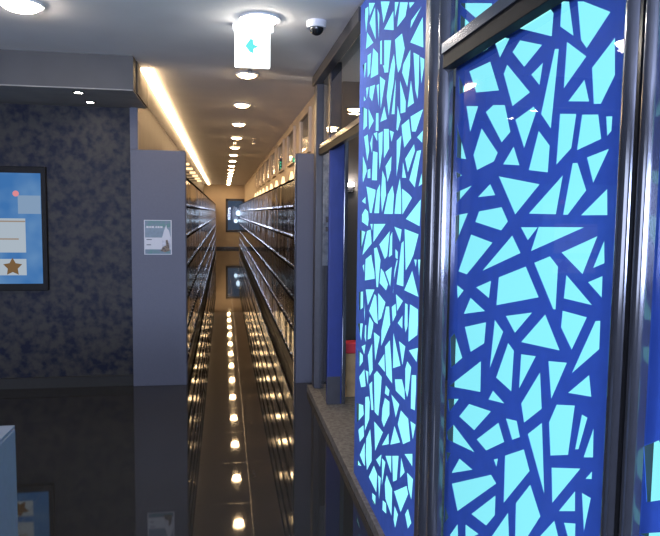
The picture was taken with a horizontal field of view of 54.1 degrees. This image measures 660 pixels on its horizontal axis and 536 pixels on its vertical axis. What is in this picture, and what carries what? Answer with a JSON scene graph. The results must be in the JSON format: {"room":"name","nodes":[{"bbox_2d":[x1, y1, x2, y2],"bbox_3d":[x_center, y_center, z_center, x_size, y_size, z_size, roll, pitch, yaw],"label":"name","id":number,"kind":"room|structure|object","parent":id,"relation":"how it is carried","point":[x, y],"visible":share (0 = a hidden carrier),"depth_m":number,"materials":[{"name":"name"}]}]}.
{"room":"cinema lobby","nodes":[
{"label":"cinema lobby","id":0,"kind":"room"},
{"bbox_2d":[0,103,132,377],"bbox_3d":[-3.638,-0.297,5.490,3.798,2.700,0.200,0,5,-9],"label":"wall","id":1,"kind":"structure","parent":0,"point":[82,325],"depth_m":5.63,"materials":[{"name":"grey paint"}]},
{"bbox_2d":[0,166,48,290],"bbox_3d":[-2.863,-0.333,5.485,0.875,1.060,0.054,0,5,-9],"label":"wall display","id":2,"kind":"object","parent":1,"relation":"attached to","point":[24,253],"visible":1,"depth_m":5.50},
{"bbox_2d":[0,375,133,388],"bbox_3d":[-3.635,1.010,5.491,3.798,0.095,0.021,0,5,-9],"label":"baseboard","id":3,"kind":"structure","parent":1,"relation":"attached to","point":[102,380],"depth_m":5.70,"materials":[{"name":"stone"}]},
{"bbox_2d":[0,49,146,107],"bbox_3d":[-3.467,-1.476,4.877,3.940,0.244,0.860,0,5,-9],"label":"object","id":4,"kind":"structure","parent":1,"relation":"attached to","point":[17,67],"depth_m":4.70,"materials":[{"name":"grey paint"}]},
{"bbox_2d":[0,84,146,108],"bbox_3d":[-3.471,-1.351,4.889,3.936,0.008,0.852,0,5,-9],"label":"trim","id":5,"kind":"structure","parent":1,"relation":"attached to","point":[9,94],"depth_m":5.08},
{"bbox_2d":[72,91,83,93],"bbox_3d":[-1.894,-1.322,4.863,0.084,0.008,0.084,0,5,-9],"label":"spotlight","id":6,"kind":"object","parent":5,"relation":"in","point":[75,92],"visible":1,"depth_m":4.86,"materials":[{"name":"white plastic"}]},
{"bbox_2d":[130,107,138,149],"bbox_3d":[-1.699,-1.211,5.603,0.065,0.363,0.048,0,5,-9],"label":"trim","id":7,"kind":"structure","parent":1,"relation":"attached to","point":[134,139],"depth_m":5.58,"materials":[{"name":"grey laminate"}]},
{"bbox_2d":[136,61,147,107],"bbox_3d":[-1.533,-1.487,5.280,0.007,0.244,0.690,0,5,-9],"label":"trim","id":8,"kind":"structure","parent":1,"relation":"attached to","point":[141,82],"depth_m":5.19,"materials":[{"name":"beige paint"}]},
{"bbox_2d":[138,108,203,192],"bbox_3d":[-3.633,-1.230,16.491,0.170,2.700,21.590,0,5,-9],"label":"wall","id":9,"kind":"structure","parent":0,"point":[151,134],"depth_m":7.72,"materials":[{"name":"beige paint"}]},
{"bbox_2d":[0,249,373,535],"bbox_3d":[-2.548,0.373,14.311,8.800,0.100,26.900,0,5,-9],"label":"floor","id":10,"kind":"structure","parent":0,"point":[242,448],"depth_m":4.26,"materials":[{"name":"black tile"}]},
{"bbox_2d":[0,425,17,535],"bbox_3d":[-1.466,1.008,1.922,0.724,0.752,0.980,0,5,-9],"label":"counter","id":11,"kind":"object","parent":10,"relation":"on","point":[8,479],"depth_m":2.35,"materials":[{"name":"blue"}]},
{"bbox_2d":[130,149,187,385],"bbox_3d":[-1.514,0.012,5.746,0.470,2.090,0.065,0,5,-9],"label":"end panel","id":12,"kind":"object","parent":10,"relation":"on","point":[158,177],"visible":1,"depth_m":5.72,"materials":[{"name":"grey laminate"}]},
{"bbox_2d":[144,220,171,254],"bbox_3d":[-1.514,-0.270,5.685,0.236,0.304,0.006,0,5,-9],"label":"poster","id":13,"kind":"object","parent":12,"relation":"attached to","point":[157,233],"visible":1,"depth_m":5.68,"materials":[{"name":"paper"}]},
{"bbox_2d":[145,228,170,248],"bbox_3d":[-1.514,-0.259,5.686,0.220,0.189,0.001,0,5,-9],"label":"picture","id":14,"kind":"object","parent":13,"relation":"on","point":[155,238],"depth_m":5.69},
{"bbox_2d":[186,177,193,364],"bbox_3d":[-1.639,0.055,6.502,0.464,1.874,1.446,0,5,-9],"label":"bank","id":15,"kind":"object","parent":10,"relation":"on","point":[189,187],"visible":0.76,"depth_m":6.57,"materials":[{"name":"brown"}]},
{"bbox_2d":[192,184,198,347],"bbox_3d":[-1.873,-0.069,7.928,0.464,1.874,1.446,0,5,-9],"label":"bank","id":16,"kind":"object","parent":10,"relation":"on","point":[195,188],"visible":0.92,"depth_m":7.90,"materials":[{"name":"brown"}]},
{"bbox_2d":[197,188,202,325],"bbox_3d":[-2.108,-0.193,9.354,0.462,1.874,1.446,0,5,-9],"label":"bank","id":17,"kind":"object","parent":10,"relation":"on","point":[199,207],"visible":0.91,"depth_m":9.24,"materials":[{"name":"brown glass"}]},
{"bbox_2d":[201,192,204,308],"bbox_3d":[-2.342,-0.316,10.779,0.462,1.874,1.446,0,5,-9],"label":"bank","id":18,"kind":"object","parent":10,"relation":"on","point":[202,193],"visible":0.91,"depth_m":10.69,"materials":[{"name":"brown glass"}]},
{"bbox_2d":[204,195,206,295],"bbox_3d":[-2.576,-0.440,12.205,0.462,1.874,1.446,0,5,-9],"label":"bank","id":19,"kind":"object","parent":10,"relation":"on","point":[205,196],"visible":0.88,"depth_m":12.20,"materials":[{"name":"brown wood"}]},
{"bbox_2d":[206,197,208,287],"bbox_3d":[-2.810,-0.563,13.630,0.462,1.874,1.446,0,5,-9],"label":"bank","id":20,"kind":"object","parent":10,"relation":"on","point":[206,197],"visible":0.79,"depth_m":13.66,"materials":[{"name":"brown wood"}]},
{"bbox_2d":[208,198,209,278],"bbox_3d":[-3.044,-0.687,15.056,0.462,1.874,1.446,0,5,-9],"label":"bank","id":21,"kind":"object","parent":10,"relation":"on","point":[208,198],"visible":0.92,"depth_m":15.07,"materials":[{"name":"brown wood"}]},
{"bbox_2d":[209,199,210,274],"bbox_3d":[-3.278,-0.810,16.482,0.462,1.874,1.446,0,5,-9],"label":"bank","id":22,"kind":"object","parent":10,"relation":"on","point":[209,199],"visible":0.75,"depth_m":16.72,"materials":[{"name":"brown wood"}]},
{"bbox_2d":[210,200,211,269],"bbox_3d":[-3.512,-0.934,17.907,0.462,1.874,1.446,0,5,-9],"label":"bank","id":23,"kind":"object","parent":10,"relation":"on","point":[211,200],"visible":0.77,"depth_m":18.03,"materials":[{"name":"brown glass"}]},
{"bbox_2d":[212,201,212,258],"bbox_3d":[-3.746,-1.058,19.333,0.462,1.874,1.446,0,5,-9],"label":"bank","id":24,"kind":"object","parent":10,"relation":"on","point":[212,201],"visible":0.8,"depth_m":19.61,"materials":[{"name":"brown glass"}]},
{"bbox_2d":[212,202,213,261],"bbox_3d":[-3.979,-1.181,20.759,0.462,1.874,1.446,0,5,-9],"label":"bank","id":25,"kind":"object","parent":10,"relation":"on","point":[213,202],"visible":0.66,"depth_m":21.36,"materials":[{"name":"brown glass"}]},
{"bbox_2d":[214,203,214,250],"bbox_3d":[-4.447,-1.428,23.610,0.462,1.874,1.446,0,5,-9],"label":"bank","id":26,"kind":"object","parent":10,"relation":"on","point":[214,203],"visible":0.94,"depth_m":23.73,"materials":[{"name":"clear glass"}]},
{"bbox_2d":[215,204,215,245],"bbox_3d":[-4.915,-1.676,26.461,0.462,1.874,1.446,0,5,-9],"label":"bank","id":27,"kind":"object","parent":10,"relation":"on","point":[215,204],"visible":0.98,"depth_m":26.54,"materials":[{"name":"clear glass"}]},
{"bbox_2d":[239,205,240,250],"bbox_3d":[-3.493,-1.672,26.614,0.462,1.874,1.446,0,5,-9],"label":"bank","id":28,"kind":"object","parent":10,"relation":"on","point":[239,205],"visible":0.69,"depth_m":27.09,"materials":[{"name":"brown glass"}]},
{"bbox_2d":[240,204,241,252],"bbox_3d":[-3.259,-1.548,25.188,0.462,1.874,1.446,0,5,-9],"label":"bank","id":29,"kind":"object","parent":10,"relation":"on","point":[240,204],"visible":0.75,"depth_m":25.41,"materials":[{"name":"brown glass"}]},
{"bbox_2d":[241,204,242,255],"bbox_3d":[-3.025,-1.425,23.762,0.462,1.874,1.446,0,5,-9],"label":"bank","id":30,"kind":"object","parent":10,"relation":"on","point":[241,204],"visible":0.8,"depth_m":23.97,"materials":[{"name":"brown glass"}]},
{"bbox_2d":[242,203,243,257],"bbox_3d":[-2.791,-1.301,22.337,0.462,1.874,1.446,0,5,-9],"label":"bank","id":31,"kind":"object","parent":10,"relation":"on","point":[242,203],"visible":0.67,"depth_m":22.66,"materials":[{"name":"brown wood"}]},
{"bbox_2d":[243,202,244,259],"bbox_3d":[-2.557,-1.177,20.911,0.462,1.874,1.446,0,5,-9],"label":"bank","id":32,"kind":"object","parent":10,"relation":"on","point":[244,202],"visible":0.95,"depth_m":20.54,"materials":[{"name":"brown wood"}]},
{"bbox_2d":[244,202,246,264],"bbox_3d":[-2.324,-1.054,19.485,0.462,1.874,1.446,0,5,-9],"label":"bank","id":33,"kind":"object","parent":10,"relation":"on","point":[245,202],"visible":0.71,"depth_m":19.50,"materials":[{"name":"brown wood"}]},
{"bbox_2d":[246,201,248,269],"bbox_3d":[-2.090,-0.930,18.060,0.462,1.874,1.446,0,5,-9],"label":"bank","id":34,"kind":"object","parent":10,"relation":"on","point":[246,201],"visible":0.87,"depth_m":17.91,"materials":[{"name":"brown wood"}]},
{"bbox_2d":[248,200,250,274],"bbox_3d":[-1.856,-0.807,16.634,0.462,1.874,1.446,0,5,-9],"label":"bank","id":35,"kind":"object","parent":10,"relation":"on","point":[249,201],"visible":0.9,"depth_m":16.48,"materials":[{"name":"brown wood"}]},
{"bbox_2d":[250,198,253,281],"bbox_3d":[-1.622,-0.683,15.209,0.462,1.874,1.446,0,5,-9],"label":"bank","id":36,"kind":"object","parent":10,"relation":"on","point":[251,209],"visible":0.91,"depth_m":15.23,"materials":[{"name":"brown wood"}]},
{"bbox_2d":[253,197,256,288],"bbox_3d":[-1.388,-0.559,13.783,0.462,1.874,1.446,0,5,-9],"label":"bank","id":37,"kind":"object","parent":10,"relation":"on","point":[254,198],"visible":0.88,"depth_m":13.73,"materials":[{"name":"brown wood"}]},
{"bbox_2d":[256,195,260,297],"bbox_3d":[-1.154,-0.436,12.357,0.462,1.874,1.446,0,5,-9],"label":"bank","id":38,"kind":"object","parent":10,"relation":"on","point":[258,196],"visible":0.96,"depth_m":12.20,"materials":[{"name":"brown wood"}]},
{"bbox_2d":[260,192,265,309],"bbox_3d":[-0.920,-0.312,10.931,0.462,1.874,1.446,0,5,-9],"label":"bank","id":39,"kind":"object","parent":10,"relation":"on","point":[262,196],"visible":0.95,"depth_m":10.89,"materials":[{"name":"brown wood"}]},
{"bbox_2d":[264,189,272,326],"bbox_3d":[-0.686,-0.189,9.506,0.462,1.874,1.446,0,5,-9],"label":"bank","id":40,"kind":"object","parent":10,"relation":"on","point":[268,194],"visible":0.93,"depth_m":9.44,"materials":[{"name":"brown wood"}]},
{"bbox_2d":[271,185,281,347],"bbox_3d":[-0.453,-0.065,8.080,0.464,1.874,1.446,0,5,-9],"label":"bank","id":41,"kind":"object","parent":10,"relation":"on","point":[277,191],"visible":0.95,"depth_m":7.98,"materials":[{"name":"brown wood"}]},
{"bbox_2d":[293,153,313,382],"bbox_3d":[-0.214,0.015,5.888,0.227,2.090,0.045,0,5,-9],"label":"end panel","id":42,"kind":"object","parent":10,"relation":"on","point":[304,163],"visible":0.74,"depth_m":5.86,"materials":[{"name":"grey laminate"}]},
{"bbox_2d":[280,178,327,380],"bbox_3d":[-0.219,0.059,6.654,0.464,1.874,1.446,0,5,-9],"label":"bank","id":43,"kind":"object","parent":10,"relation":"on","point":[287,210],"visible":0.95,"depth_m":6.40,"materials":[{"name":"brown wood"}]},
{"bbox_2d":[204,184,244,248],"bbox_3d":[-4.349,-2.160,27.374,2.280,2.700,0.200,0,5,-9],"label":"wall","id":44,"kind":"structure","parent":0,"point":[218,194],"depth_m":27.24,"materials":[{"name":"paint"}]},
{"bbox_2d":[216,247,238,248],"bbox_3d":[-4.337,-0.851,27.377,0.960,0.090,0.020,0,5,-9],"label":"baseboard","id":45,"kind":"structure","parent":44,"relation":"attached to","point":[216,247],"depth_m":27.37,"materials":[{"name":"black wood"}]},
{"bbox_2d":[0,0,457,184],"bbox_3d":[-2.111,-2.204,11.617,8.800,0.100,31.900,0,5,-9],"label":"ceiling","id":46,"kind":"structure","parent":0,"point":[188,46],"depth_m":4.63,"materials":[{"name":"white paint"}]},
{"bbox_2d":[0,0,44,13],"bbox_3d":[-1.716,-1.447,3.590,0.240,0.044,0.240,0,5,-9],"label":"recessed light","id":47,"kind":"object","parent":46,"relation":"in","point":[18,6],"visible":1,"depth_m":3.55,"materials":[{"name":"white plastic"}]},
{"bbox_2d":[141,66,209,184],"bbox_3d":[-3.233,-2.514,15.891,0.068,0.030,21.920,0,5,-9],"label":"recessed light","id":48,"kind":"object","parent":46,"relation":"in","point":[146,71],"visible":1,"depth_m":7.00,"materials":[{"name":"white plastic"}]},
{"bbox_2d":[230,136,242,139],"bbox_3d":[-1.427,-1.978,9.857,0.190,0.036,0.190,0,5,-9],"label":"recessed light","id":49,"kind":"object","parent":46,"relation":"in","point":[232,137],"visible":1,"depth_m":9.80,"materials":[{"name":"white plastic"}]},
{"bbox_2d":[231,123,245,126],"bbox_3d":[-1.180,-1.848,8.352,0.190,0.036,0.190,0,5,-9],"label":"recessed light","id":50,"kind":"object","parent":46,"relation":"in","point":[234,124],"visible":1,"depth_m":8.30,"materials":[{"name":"white plastic"}]},
{"bbox_2d":[233,103,250,107],"bbox_3d":[-0.933,-1.718,6.848,0.190,0.036,0.190,0,5,-9],"label":"recessed light","id":51,"kind":"object","parent":46,"relation":"in","point":[240,105],"visible":1,"depth_m":6.79,"materials":[{"name":"white plastic"}]},
{"bbox_2d":[235,71,258,78],"bbox_3d":[-0.687,-1.587,5.344,0.190,0.036,0.190,0,5,-9],"label":"recessed light","id":52,"kind":"object","parent":46,"relation":"in","point":[243,74],"visible":0.97,"depth_m":5.30,"materials":[{"name":"white plastic"}]},
{"bbox_2d":[232,22,273,68],"bbox_3d":[-0.471,-1.359,3.950,0.250,0.260,0.056,0,5,-9],"label":"exit sign","id":53,"kind":"object","parent":46,"relation":"hanging from","point":[252,44],"visible":0.91,"depth_m":3.93,"materials":[{"name":"white plastic"}]},
{"bbox_2d":[239,12,279,26],"bbox_3d":[-0.414,-1.449,3.804,0.240,0.044,0.240,0,5,-9],"label":"recessed light","id":54,"kind":"object","parent":46,"relation":"in","point":[255,19],"visible":1,"depth_m":3.75,"materials":[{"name":"white plastic"}]},
{"bbox_2d":[307,18,326,35],"bbox_3d":[-0.080,-1.431,3.860,0.120,0.082,0.120,0,5,-9],"label":"dome camera","id":55,"kind":"object","parent":46,"relation":"attached to","point":[316,26],"visible":1,"depth_m":3.82,"materials":[{"name":"white plastic"}]},
{"bbox_2d":[245,86,329,201],"bbox_3d":[-1.770,-2.169,16.583,0.160,0.800,21.850,0,5,-9],"label":"wall","id":56,"kind":"structure","parent":0,"point":[250,190],"depth_m":8.85,"materials":[{"name":"paint"}]},
{"bbox_2d":[255,171,257,188],"bbox_3d":[-1.903,-2.280,16.806,0.030,0.440,0.850,0,5,-9],"label":"pane","id":57,"kind":"object","parent":56,"relation":"attached to","point":[256,174],"visible":0.89,"depth_m":17.04,"materials":[{"name":"glass"}]},
{"bbox_2d":[258,167,261,186],"bbox_3d":[-1.669,-2.156,15.380,0.030,0.440,0.850,0,5,-9],"label":"pane","id":58,"kind":"object","parent":56,"relation":"attached to","point":[260,168],"visible":1,"depth_m":15.12,"materials":[{"name":"glass"}]},
{"bbox_2d":[262,162,265,184],"bbox_3d":[-1.435,-2.033,13.954,0.030,0.440,0.850,0,5,-9],"label":"pane","id":59,"kind":"object","parent":56,"relation":"attached to","point":[264,163],"visible":1,"depth_m":13.98,"materials":[{"name":"glass"}]},
{"bbox_2d":[266,156,269,181],"bbox_3d":[-1.201,-1.909,12.529,0.030,0.440,0.850,0,5,-9],"label":"pane","id":60,"kind":"object","parent":56,"relation":"attached to","point":[268,158],"visible":1,"depth_m":12.45,"materials":[{"name":"glass"}]},
{"bbox_2d":[271,149,276,177],"bbox_3d":[-0.967,-1.785,11.103,0.030,0.440,0.850,0,5,-9],"label":"pane","id":61,"kind":"object","parent":56,"relation":"attached to","point":[274,153],"visible":1,"depth_m":10.97,"materials":[{"name":"glass"}]},
{"bbox_2d":[279,158,281,171],"bbox_3d":[-0.740,-1.540,9.660,0.050,0.190,0.103,0,5,-9],"label":"wall sign","id":62,"kind":"object","parent":56,"relation":"attached to","point":[280,159],"visible":0.77,"depth_m":9.61,"materials":[{"name":"green plastic"}]},
{"bbox_2d":[278,139,284,173],"bbox_3d":[-0.733,-1.662,9.678,0.030,0.440,0.850,0,5,-9],"label":"pane","id":63,"kind":"object","parent":56,"relation":"attached to","point":[281,146],"visible":0.93,"depth_m":9.28,"materials":[{"name":"glass"}]},
{"bbox_2d":[286,126,295,166],"bbox_3d":[-0.499,-1.538,8.252,0.030,0.440,0.850,0,5,-9],"label":"pane","id":64,"kind":"object","parent":56,"relation":"attached to","point":[291,135],"visible":0.81,"depth_m":8.21,"materials":[{"name":"glass"}]},
{"bbox_2d":[299,106,311,153],"bbox_3d":[-0.266,-1.415,6.826,0.030,0.440,0.850,0,5,-9],"label":"pane","id":65,"kind":"object","parent":56,"relation":"attached to","point":[305,121],"visible":0.8,"depth_m":6.72,"materials":[{"name":"glass"}]},
{"bbox_2d":[341,81,455,379],"bbox_3d":[1.648,-0.285,6.079,3.180,2.700,0.230,0,5,-9],"label":"wall","id":66,"kind":"structure","parent":0,"point":[350,91],"depth_m":5.72,"materials":[{"name":"paint"}]},
{"bbox_2d":[322,153,328,265],"bbox_3d":[0.003,-0.545,5.661,0.160,1.050,0.014,0,5,-9],"label":"strip","id":67,"kind":"object","parent":66,"relation":"attached to","point":[326,156],"visible":0.39,"depth_m":5.65,"materials":[{"name":"grey metal"}]},
{"bbox_2d":[348,183,353,192],"bbox_3d":[0.178,-0.701,5.645,0.060,0.087,0.078,0,5,-9],"label":"wall lamp","id":68,"kind":"object","parent":66,"relation":"attached to","point":[350,185],"visible":0.68,"depth_m":5.65,"materials":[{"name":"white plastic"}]},
{"bbox_2d":[307,380,446,535],"bbox_3d":[2.284,1.455,1.274,3.485,0.060,9.520,0,5,-9],"label":"trim","id":69,"kind":"structure","parent":66,"relation":"attached to","point":[338,420],"depth_m":4.41,"materials":[{"name":"grey stone"}]},
{"bbox_2d":[345,340,355,396],"bbox_3d":[0.180,0.828,5.339,0.130,0.450,0.130,0,5,-9],"label":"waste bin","id":70,"kind":"object","parent":69,"relation":"on","point":[350,344],"visible":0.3,"depth_m":5.28,"materials":[{"name":"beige plastic"}]},
{"bbox_2d":[354,0,425,535],"bbox_3d":[0.281,-0.070,3.044,0.060,2.627,1.217,0,5,-9],"label":"light panel","id":71,"kind":"object","parent":69,"relation":"on","point":[393,32],"visible":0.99,"depth_m":2.96,"materials":[{"name":"blue glass"}]},
{"bbox_2d":[414,0,429,535],"bbox_3d":[0.282,-0.030,3.001,0.072,2.556,1.332,0,5,-9],"label":"panel frame","id":72,"kind":"object","parent":69,"relation":"on","point":[427,1],"visible":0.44,"depth_m":2.40,"materials":[{"name":"black metal"}]},
{"bbox_2d":[312,0,659,535],"bbox_3d":[0.621,0.110,0.925,0.156,2.640,9.400,0,5,-9],"label":"metal frame","id":73,"kind":"structure","parent":69,"relation":"on","point":[639,135],"depth_m":1.52,"materials":[{"name":"metal"}]},
{"bbox_2d":[326,135,348,403],"bbox_3d":[0.056,0.029,5.026,0.148,2.090,0.048,0,5,-9],"label":"door","id":74,"kind":"structure","parent":73,"relation":"in","point":[338,157],"depth_m":5.01,"materials":[{"name":"metal"}]},
{"bbox_2d":[443,0,625,535],"bbox_3d":[0.528,0.042,1.753,0.060,2.627,1.000,0,5,-9],"label":"light panel","id":75,"kind":"object","parent":69,"relation":"on","point":[538,110],"visible":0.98,"depth_m":1.66,"materials":[{"name":"blue glass"}]},
{"bbox_2d":[639,161,659,535],"bbox_3d":[0.699,0.132,0.716,0.060,2.627,1.000,0,5,-9],"label":"light panel","id":76,"kind":"object","parent":69,"relation":"on","point":[650,494],"visible":0.7,"depth_m":1.19,"materials":[{"name":"blue glass"}]},
{"bbox_2d":[649,441,659,535],"bbox_3d":[0.694,0.132,0.715,0.006,2.603,0.976,0,5,-9],"label":"diffuser","id":77,"kind":"object","parent":76,"relation":"attached to","point":[654,448],"depth_m":1.21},
{"label":"outside","id":78,"kind":"structure","parent":0,"visible":0},
{"bbox_2d":[226,199,244,231],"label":"window","id":79,"kind":"structure","parent":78,"point":[233,206],"depth_m":27.80,"materials":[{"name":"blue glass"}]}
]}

